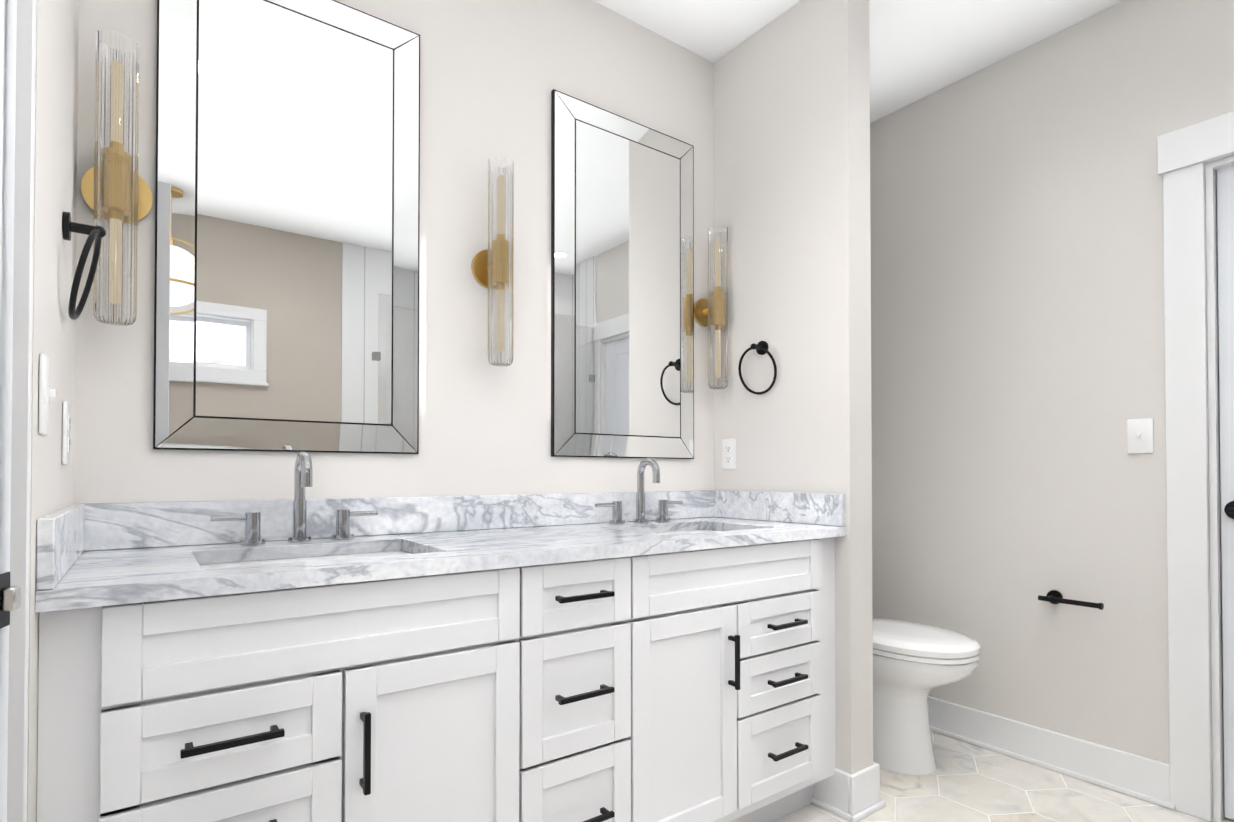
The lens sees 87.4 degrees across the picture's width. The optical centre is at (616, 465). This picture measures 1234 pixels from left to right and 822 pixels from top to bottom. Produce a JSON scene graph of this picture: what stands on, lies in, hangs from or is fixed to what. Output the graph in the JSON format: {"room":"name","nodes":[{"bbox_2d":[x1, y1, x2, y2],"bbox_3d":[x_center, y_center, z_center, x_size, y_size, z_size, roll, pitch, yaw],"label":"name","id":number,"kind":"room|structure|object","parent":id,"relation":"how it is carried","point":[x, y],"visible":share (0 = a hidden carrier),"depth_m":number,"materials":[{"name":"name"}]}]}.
{"room":"bathroom","nodes":[
{"label":"bathroom","id":0,"kind":"room"},
{"bbox_2d":[27,0,78,821],"bbox_3d":[-1.032,-0.256,1.104,0.120,2.690,0.630,1,-1,-36],"label":"wall","id":1,"kind":"structure","parent":0,"point":[55,186],"depth_m":1.04,"materials":[{"name":"paint"}]},
{"bbox_2d":[38,353,55,435],"bbox_3d":[-0.841,-0.103,0.956,0.016,0.116,0.070,1,-1,-36],"label":"switch plate","id":2,"kind":"object","parent":1,"relation":"attached to","point":[46,392],"visible":1,"depth_m":0.93,"materials":[{"name":"white plastic"}]},
{"bbox_2d":[36,503,86,589],"bbox_3d":[-0.982,0.130,1.150,0.020,0.101,0.564,1,-1,-36],"label":"backsplash","id":3,"kind":"structure","parent":1,"relation":"attached to","point":[61,534],"depth_m":0.99,"materials":[{"name":"white stone"}]},
{"bbox_2d":[62,401,70,464],"bbox_3d":[-1.036,-0.060,1.216,0.008,0.116,0.070,1,-1,-36],"label":"electrical outlet","id":4,"kind":"object","parent":1,"relation":"attached to","point":[66,422],"visible":1,"depth_m":1.19,"materials":[{"name":"white plastic"}]},
{"bbox_2d":[62,211,105,319],"bbox_3d":[-0.985,-0.365,1.195,0.061,0.194,0.174,1,-1,-36],"label":"towel ring","id":5,"kind":"object","parent":1,"relation":"attached to","point":[96,233],"visible":1,"depth_m":1.18,"materials":[{"name":"black metal"}]},
{"bbox_2d":[73,0,714,503],"bbox_3d":[-0.485,-0.245,1.966,4.080,2.690,0.120,1,-1,-36],"label":"wall","id":6,"kind":"structure","parent":0,"point":[495,74],"depth_m":1.92,"materials":[{"name":"paint"}]},
{"bbox_2d":[81,30,152,325],"bbox_3d":[-1.078,-0.603,1.391,0.126,0.605,0.117,1,-1,-36],"label":"sconce","id":7,"kind":"object","parent":6,"relation":"attached to","point":[116,192],"visible":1,"depth_m":1.37,"materials":[{"name":"clear glass"}]},
{"bbox_2d":[153,0,419,453],"bbox_3d":[-0.805,-0.629,1.648,0.607,1.190,0.024,1,-1,-36],"label":"mirror","id":8,"kind":"object","parent":6,"relation":"attached to","point":[287,224],"visible":1,"depth_m":1.62,"materials":[{"name":"silver mirror"}]},
{"bbox_2d":[87,490,714,549],"bbox_3d":[-0.388,0.140,1.944,1.916,0.101,0.019,1,-1,-36],"label":"backsplash","id":9,"kind":"structure","parent":6,"relation":"attached to","point":[110,526],"depth_m":1.73,"materials":[{"name":"white stone"}]},
{"bbox_2d":[471,155,513,366],"bbox_3d":[-0.354,-0.596,1.919,0.116,0.605,0.117,1,-1,-36],"label":"sconce","id":10,"kind":"object","parent":6,"relation":"attached to","point":[490,268],"visible":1,"depth_m":1.89,"materials":[{"name":"clear glass"}]},
{"bbox_2d":[551,89,693,458],"bbox_3d":[0.042,-0.621,2.265,0.614,1.190,0.024,1,-1,-36],"label":"mirror","id":11,"kind":"object","parent":6,"relation":"attached to","point":[622,287],"visible":0.98,"depth_m":2.23,"materials":[{"name":"silver mirror"}]},
{"bbox_2d":[694,226,727,389],"bbox_3d":[0.367,-0.589,2.445,0.108,0.605,0.117,1,-1,-36],"label":"sconce","id":12,"kind":"object","parent":6,"relation":"attached to","point":[711,310],"visible":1,"depth_m":2.42,"materials":[{"name":"clear glass"}]},
{"bbox_2d":[714,0,872,774],"bbox_3d":[0.605,-0.240,2.315,0.120,2.689,0.599,1,-1,-36],"label":"wall","id":13,"kind":"structure","parent":0,"point":[792,148],"depth_m":2.17,"materials":[{"name":"paint"}]},
{"bbox_2d":[722,438,735,468],"bbox_3d":[0.424,-0.044,2.451,0.008,0.116,0.070,1,-1,-36],"label":"outlet","id":14,"kind":"object","parent":13,"relation":"attached to","point":[728,453],"visible":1,"depth_m":2.45,"materials":[{"name":"white plastic"}]},
{"bbox_2d":[738,341,776,394],"bbox_3d":[0.501,-0.351,2.305,0.061,0.194,0.174,1,-1,-36],"label":"towel ring","id":15,"kind":"object","parent":13,"relation":"attached to","point":[761,347],"visible":1,"depth_m":2.31,"materials":[{"name":"black metal"}]},
{"bbox_2d":[715,490,844,525],"bbox_3d":[0.550,0.144,2.266,0.020,0.101,0.564,1,-1,-36],"label":"backsplash","id":16,"kind":"structure","parent":13,"relation":"attached to","point":[825,509],"depth_m":2.22,"materials":[{"name":"white stone"}]},
{"bbox_2d":[811,762,884,821],"bbox_3d":[0.618,1.037,2.281,0.175,0.135,0.612,1,-1,-36],"label":"baseboard","id":17,"kind":"structure","parent":13,"relation":"attached to","point":[854,797],"depth_m":2.04,"materials":[{"name":"white wood"}]},
{"bbox_2d":[593,0,1123,122],"bbox_3d":[0.434,-1.657,0.724,4.080,0.100,3.240,1,-1,-36],"label":"ceiling","id":18,"kind":"structure","parent":0,"point":[919,49],"depth_m":2.34,"materials":[{"name":"paint"}]},
{"bbox_2d":[772,731,1233,821],"bbox_3d":[0.434,1.113,0.688,4.080,0.060,3.240,1,-1,-36],"label":"floor","id":19,"kind":"structure","parent":0,"point":[966,782],"depth_m":2.14,"materials":[{"name":"tile"}]},
{"bbox_2d":[35,530,846,821],"bbox_3d":[-0.217,0.658,1.703,1.916,0.877,0.600,1,-1,-36],"label":"bathroom vanity","id":20,"kind":"object","parent":19,"relation":"on","point":[515,658],"depth_m":1.31,"materials":[{"name":"white wood"}]},
{"bbox_2d":[35,518,846,601],"bbox_3d":[-0.221,0.204,1.714,1.916,0.030,0.587,1,-1,-36],"label":"countertop","id":21,"kind":"structure","parent":20,"relation":"on","point":[132,569],"depth_m":1.42,"materials":[{"name":"white stone"}]},
{"bbox_2d":[210,451,377,544],"bbox_3d":[-0.755,0.076,1.551,0.370,0.220,0.122,1,-1,-36],"label":"faucet","id":22,"kind":"object","parent":21,"relation":"on","point":[303,474],"visible":0.96,"depth_m":1.56,"materials":[{"name":"silver metal"}]},
{"bbox_2d":[203,546,410,565],"bbox_3d":[-0.638,0.289,1.387,0.486,0.174,0.361,1,-1,-36],"label":"sink","id":23,"kind":"object","parent":21,"relation":"in","point":[344,551],"depth_m":1.51,"materials":[{"name":"white ceramic"}]},
{"bbox_2d":[595,458,682,523],"bbox_3d":[0.102,0.084,2.175,0.370,0.220,0.122,1,-1,-36],"label":"faucet","id":24,"kind":"object","parent":21,"relation":"on","point":[663,504],"visible":1,"depth_m":2.19,"materials":[{"name":"silver metal"}]},
{"bbox_2d":[651,526,738,533],"bbox_3d":[0.219,0.298,2.011,0.486,0.174,0.361,1,-1,-36],"label":"sink","id":25,"kind":"object","parent":21,"relation":"in","point":[654,529],"depth_m":2.19,"materials":[{"name":"white ceramic"}]},
{"bbox_2d":[872,618,980,774],"bbox_3d":[1.009,0.681,2.502,0.416,0.851,0.731,1,-1,-36],"label":"toilet","id":26,"kind":"object","parent":19,"relation":"on","point":[914,664],"visible":0.44,"depth_m":2.32,"materials":[{"name":"white ceramic"}]},
{"bbox_2d":[870,0,1233,811],"bbox_3d":[2.034,-0.246,1.872,0.120,2.690,3.000,1,-1,-36],"label":"wall","id":27,"kind":"structure","parent":0,"point":[1018,332],"depth_m":2.40,"materials":[{"name":"paint"}]},
{"bbox_2d":[928,696,1175,809],"bbox_3d":[1.974,1.030,1.811,0.027,0.135,2.998,1,-1,-36],"label":"baseboard","id":28,"kind":"structure","parent":27,"relation":"attached to","point":[1139,777],"depth_m":2.33,"materials":[{"name":"white wood"}]},
{"bbox_2d":[1038,590,1103,609],"bbox_3d":[1.608,0.479,2.280,0.074,0.050,0.193,1,-1,-36],"label":"paper holder","id":29,"kind":"object","parent":27,"relation":"attached to","point":[1054,596],"visible":1,"depth_m":2.28,"materials":[{"name":"black metal"}]},
{"bbox_2d":[1127,418,1153,453],"bbox_3d":[1.742,-0.098,2.153,0.016,0.116,0.070,1,-1,-36],"label":"switch plate","id":30,"kind":"object","parent":27,"relation":"attached to","point":[1140,439],"visible":1,"depth_m":2.15,"materials":[{"name":"white plastic"}]},
{"bbox_2d":[1157,111,1233,821],"bbox_3d":[2.139,0.009,1.701,0.148,2.175,1.079,1,-1,-36],"label":"door frame","id":31,"kind":"structure","parent":27,"relation":"attached to","point":[1194,575],"depth_m":2.03,"materials":[{"name":"white wood"}]},
{"bbox_2d":[1217,165,1233,819],"bbox_3d":[2.116,0.073,1.684,0.093,2.030,0.813,1,-1,-36],"label":"door","id":32,"kind":"structure","parent":27,"relation":"in","point":[1225,210],"depth_m":2.01,"materials":[{"name":"white wood"}]},
{"bbox_3d":[-1.310,-0.263,0.585,1.120,2.690,0.120,1,-1,-36],"label":"wall","id":33,"kind":"structure","parent":0,"visible":0},
{"bbox_2d":[0,0,20,821],"bbox_3d":[-1.021,0.058,0.555,0.774,2.030,0.093,0,-1,-22],"label":"door","id":34,"kind":"structure","parent":33,"relation":"in","point":[10,598],"depth_m":0.73,"materials":[{"name":"white wood"}]},
{"bbox_2d":[7,0,35,821],"bbox_3d":[-1.180,-0.005,0.660,0.876,2.175,0.148,1,-1,-36],"label":"door frame","id":35,"kind":"structure","parent":33,"relation":"attached to","point":[21,414],"depth_m":0.86,"materials":[{"name":"white wood"}]}
]}

